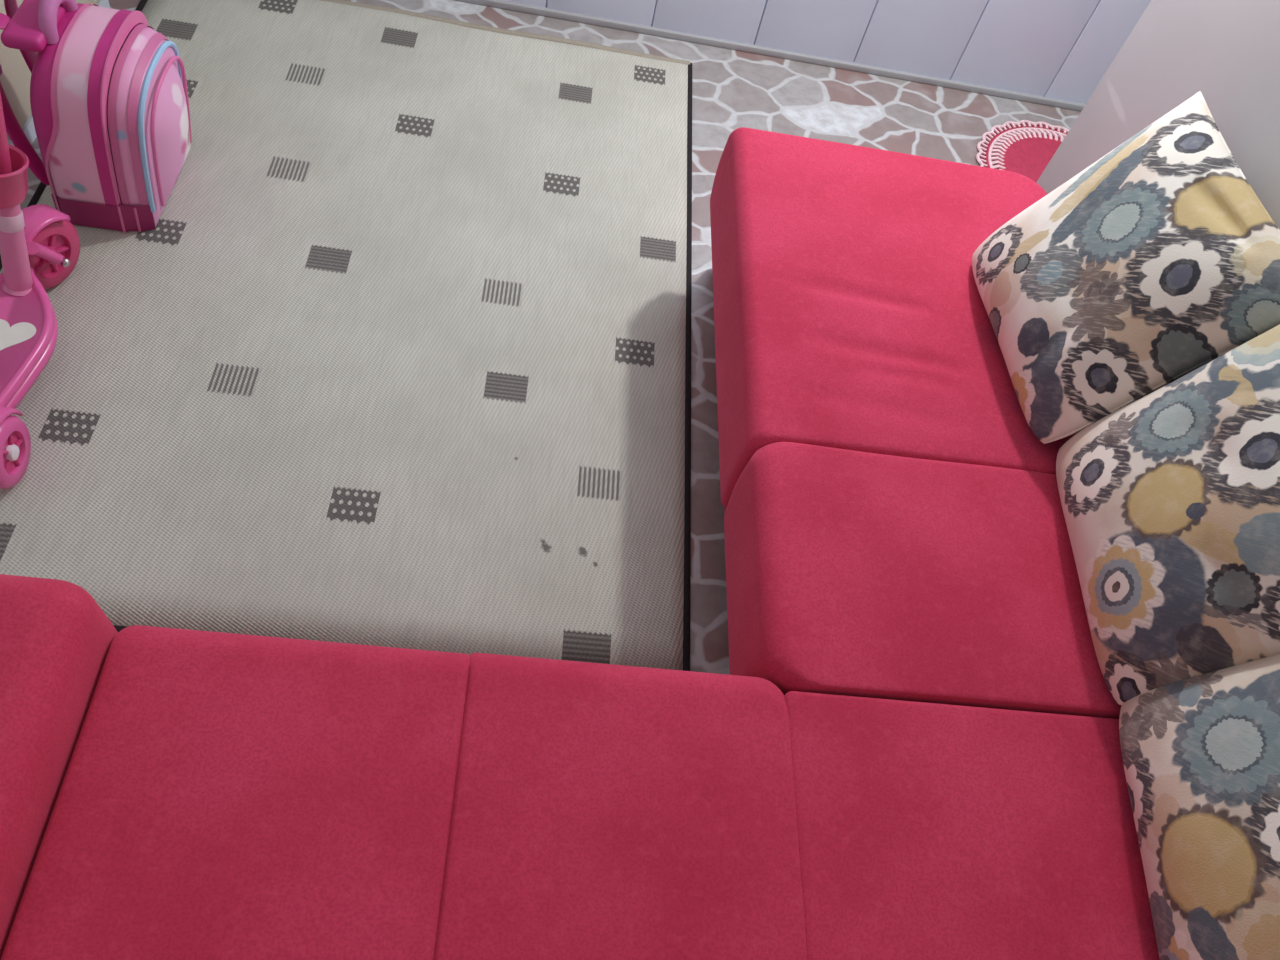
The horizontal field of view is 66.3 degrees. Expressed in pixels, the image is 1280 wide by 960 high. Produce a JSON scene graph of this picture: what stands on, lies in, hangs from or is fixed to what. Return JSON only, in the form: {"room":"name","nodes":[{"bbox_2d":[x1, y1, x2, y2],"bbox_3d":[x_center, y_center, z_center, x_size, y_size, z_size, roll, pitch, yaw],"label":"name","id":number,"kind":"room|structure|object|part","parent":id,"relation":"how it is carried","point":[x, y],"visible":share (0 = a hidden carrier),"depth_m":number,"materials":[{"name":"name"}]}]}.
{"room":"living room","nodes":[
{"label":"living room","id":0,"kind":"room"},
{"bbox_2d":[0,0,1080,674],"bbox_3d":[-0.101,0.445,1.825,5.600,0.100,4.520,6,55,-8],"label":"floor","id":1,"kind":"structure","parent":0,"point":[732,90],"depth_m":2.93,"materials":[{"name":"stone"}]},
{"bbox_2d":[0,0,109,146],"bbox_3d":[-1.568,-1.257,2.110,0.490,0.800,0.635,6,55,-8],"label":"base cabinet","id":2,"kind":"object","parent":1,"relation":"on","point":[15,78],"visible":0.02,"depth_m":2.21,"materials":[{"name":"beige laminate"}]},
{"bbox_3d":[-1.361,-1.115,2.033,0.017,0.720,0.310,6,55,-8],"label":"door","id":3,"kind":"part","parent":2,"relation":"part of","materials":[{"name":"beige laminate"}]},
{"bbox_3d":[-1.356,-1.375,2.211,0.017,0.720,0.310,6,55,-8],"label":"door","id":4,"kind":"part","parent":2,"relation":"part of","materials":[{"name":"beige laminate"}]},
{"bbox_2d":[0,0,691,670],"bbox_3d":[-0.616,-0.530,2.308,1.543,0.010,2.011,6,55,-8],"label":"rug","id":5,"kind":"object","parent":1,"relation":"on","point":[396,353],"visible":0.92,"depth_m":2.14,"materials":[{"name":"fabric"}]},
{"bbox_2d":[0,93,79,488],"bbox_3d":[-1.157,-0.419,1.664,0.294,0.724,0.646,12,55,-4],"label":"scooter","id":6,"kind":"object","parent":5,"relation":"on","point":[40,247],"visible":1,"depth_m":1.88,"materials":[{"name":"pink plastic"}]},
{"bbox_3d":[-1.115,-0.678,1.674,0.034,0.418,0.133,30,55,9],"label":"steering post","id":7,"kind":"part","parent":6,"relation":"part of","materials":[{"name":"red plastic"}]},
{"bbox_2d":[0,144,28,208],"bbox_3d":[-1.173,-0.555,1.779,0.125,0.098,0.128,6,55,-8],"label":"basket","id":8,"kind":"object","parent":6,"relation":"on","point":[14,163],"depth_m":1.77,"materials":[{"name":"pink plastic"}]},
{"bbox_3d":[-1.208,-0.455,1.881,0.059,0.217,0.100,29,55,8],"label":"stem","id":9,"kind":"part","parent":6,"relation":"part of","materials":[{"name":"pink plastic"}]},
{"bbox_2d":[0,0,191,232],"bbox_3d":[-1.168,-0.817,2.090,0.360,0.467,0.327,6,55,-8],"label":"backpack","id":10,"kind":"object","parent":5,"relation":"on","point":[109,101],"visible":1,"depth_m":2.00,"materials":[{"name":"fabric"}]},
{"bbox_3d":[-1.217,-0.804,2.110,0.096,0.403,0.316,6,55,-8],"label":"panel","id":11,"kind":"part","parent":10,"relation":"part of","materials":[{"name":"fabric"}]},
{"bbox_3d":[-1.150,-0.927,1.927,0.032,0.072,0.140,6,55,-8],"label":"carry handle","id":12,"kind":"part","parent":10,"relation":"part of","materials":[{"name":"pink plastic"}]},
{"bbox_3d":[-1.220,-0.587,2.160,0.158,0.079,0.021,13,55,-3],"label":"panel","id":13,"kind":"part","parent":10,"relation":"part of","materials":[{"name":"fabric"}]},
{"bbox_3d":[-1.117,-0.584,2.175,0.070,0.088,0.013,-10,59,-18],"label":"panel","id":14,"kind":"part","parent":10,"relation":"part of","materials":[{"name":"fabric"}]},
{"bbox_3d":[-1.045,-0.770,2.155,0.043,0.348,0.272,6,55,-8],"label":"panel","id":15,"kind":"part","parent":10,"relation":"part of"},
{"bbox_2d":[0,574,1159,959],"bbox_3d":[-0.053,0.661,1.130,1.962,0.810,0.991,6,55,-8],"label":"sofa","id":16,"kind":"object","parent":1,"relation":"on","point":[166,793],"visible":0.93,"depth_m":1.23,"materials":[{"name":"red fabric"}]},
{"bbox_3d":[-0.871,0.556,1.125,0.326,0.445,0.850,6,55,-8],"label":"armrest","id":17,"kind":"part","parent":16,"relation":"part of","materials":[{"name":"red fabric"}]},
{"bbox_2d":[0,625,469,959],"bbox_3d":[-0.482,0.565,1.202,0.470,0.247,0.735,6,55,-8],"label":"seat cushion","id":18,"kind":"object","parent":16,"relation":"on","point":[208,795],"depth_m":1.18,"materials":[{"name":"red fabric"}]},
{"bbox_2d":[434,653,806,959],"bbox_3d":[-0.035,0.614,1.266,0.462,0.247,0.738,6,55,-8],"label":"seat cushion","id":19,"kind":"object","parent":16,"relation":"on","point":[584,810],"depth_m":1.25,"materials":[{"name":"red fabric"}]},
{"bbox_2d":[784,691,1159,959],"bbox_3d":[0.539,0.692,1.338,0.730,0.246,0.705,6,55,-8],"label":"seat cushion","id":20,"kind":"object","parent":16,"relation":"on","point":[915,830],"depth_m":1.31,"materials":[{"name":"red fabric"}]},
{"bbox_2d":[1119,654,1279,959],"bbox_3d":[0.822,0.425,1.168,0.274,0.423,0.505,11,55,-4],"label":"throw pillow","id":21,"kind":"object","parent":16,"relation":"on","point":[1201,753],"visible":0.95,"depth_m":1.22,"materials":[{"name":"multicoloured fabric"}]},
{"bbox_2d":[710,127,1120,718],"bbox_3d":[0.517,-0.095,1.986,0.752,0.452,1.320,6,55,-8],"label":"sofa","id":22,"kind":"object","parent":1,"relation":"on","point":[895,527],"visible":0.73,"depth_m":1.68,"materials":[{"name":"red fabric"}]},
{"bbox_2d":[710,127,1079,507],"bbox_3d":[0.539,-0.319,2.010,0.752,0.237,0.866,6,55,-8],"label":"seat cushion","id":23,"kind":"object","parent":22,"relation":"on","point":[852,321],"depth_m":1.85,"materials":[{"name":"red fabric"}]},
{"bbox_2d":[724,442,1120,718],"bbox_3d":[0.530,0.204,1.654,0.746,0.237,0.452,6,55,-8],"label":"seat cushion","id":24,"kind":"object","parent":22,"relation":"on","point":[905,571],"depth_m":1.53,"materials":[{"name":"red fabric"}]},
{"bbox_2d":[972,91,1279,443],"bbox_3d":[0.827,-0.359,1.702,0.294,0.409,0.505,2,56,-11],"label":"throw pillow","id":25,"kind":"object","parent":22,"relation":"on","point":[1157,260],"visible":0.99,"depth_m":1.62,"materials":[{"name":"multicoloured fabric"}]},
{"bbox_2d":[1056,324,1279,704],"bbox_3d":[0.844,0.037,1.430,0.269,0.430,0.504,11,55,-5],"label":"throw pillow","id":26,"kind":"object","parent":22,"relation":"on","point":[1170,500],"visible":0.92,"depth_m":1.40,"materials":[{"name":"multicoloured fabric"}]},
{"bbox_2d":[976,120,1068,181],"bbox_3d":[1.281,-0.918,2.975,0.542,0.017,0.546,-32,68,-28],"label":"doormat","id":27,"kind":"object","parent":1,"relation":"on","point":[1019,147],"visible":0.23,"depth_m":3.02,"materials":[{"name":"red fabric"}]},
{"bbox_2d":[505,0,1150,103],"bbox_3d":[0.261,-2.141,2.000,5.852,2.600,0.100,6,55,-8],"label":"wall","id":28,"kind":"structure","parent":0,"point":[1056,49],"depth_m":3.01,"materials":[{"name":"white paint"}]},
{"bbox_2d":[456,0,1085,110],"bbox_3d":[-0.056,-1.397,3.009,5.600,0.022,0.022,6,55,-8],"label":"baseboard","id":29,"kind":"structure","parent":28,"relation":"attached to","point":[649,30],"depth_m":3.07,"materials":[{"name":"white wood"}]},
{"bbox_2d":[1036,0,1279,229],"bbox_3d":[1.148,0.227,0.585,0.130,2.600,3.520,6,55,-8],"label":"wall","id":30,"kind":"structure","parent":0,"point":[1228,51],"depth_m":1.80,"materials":[{"name":"white paint"}]}
]}

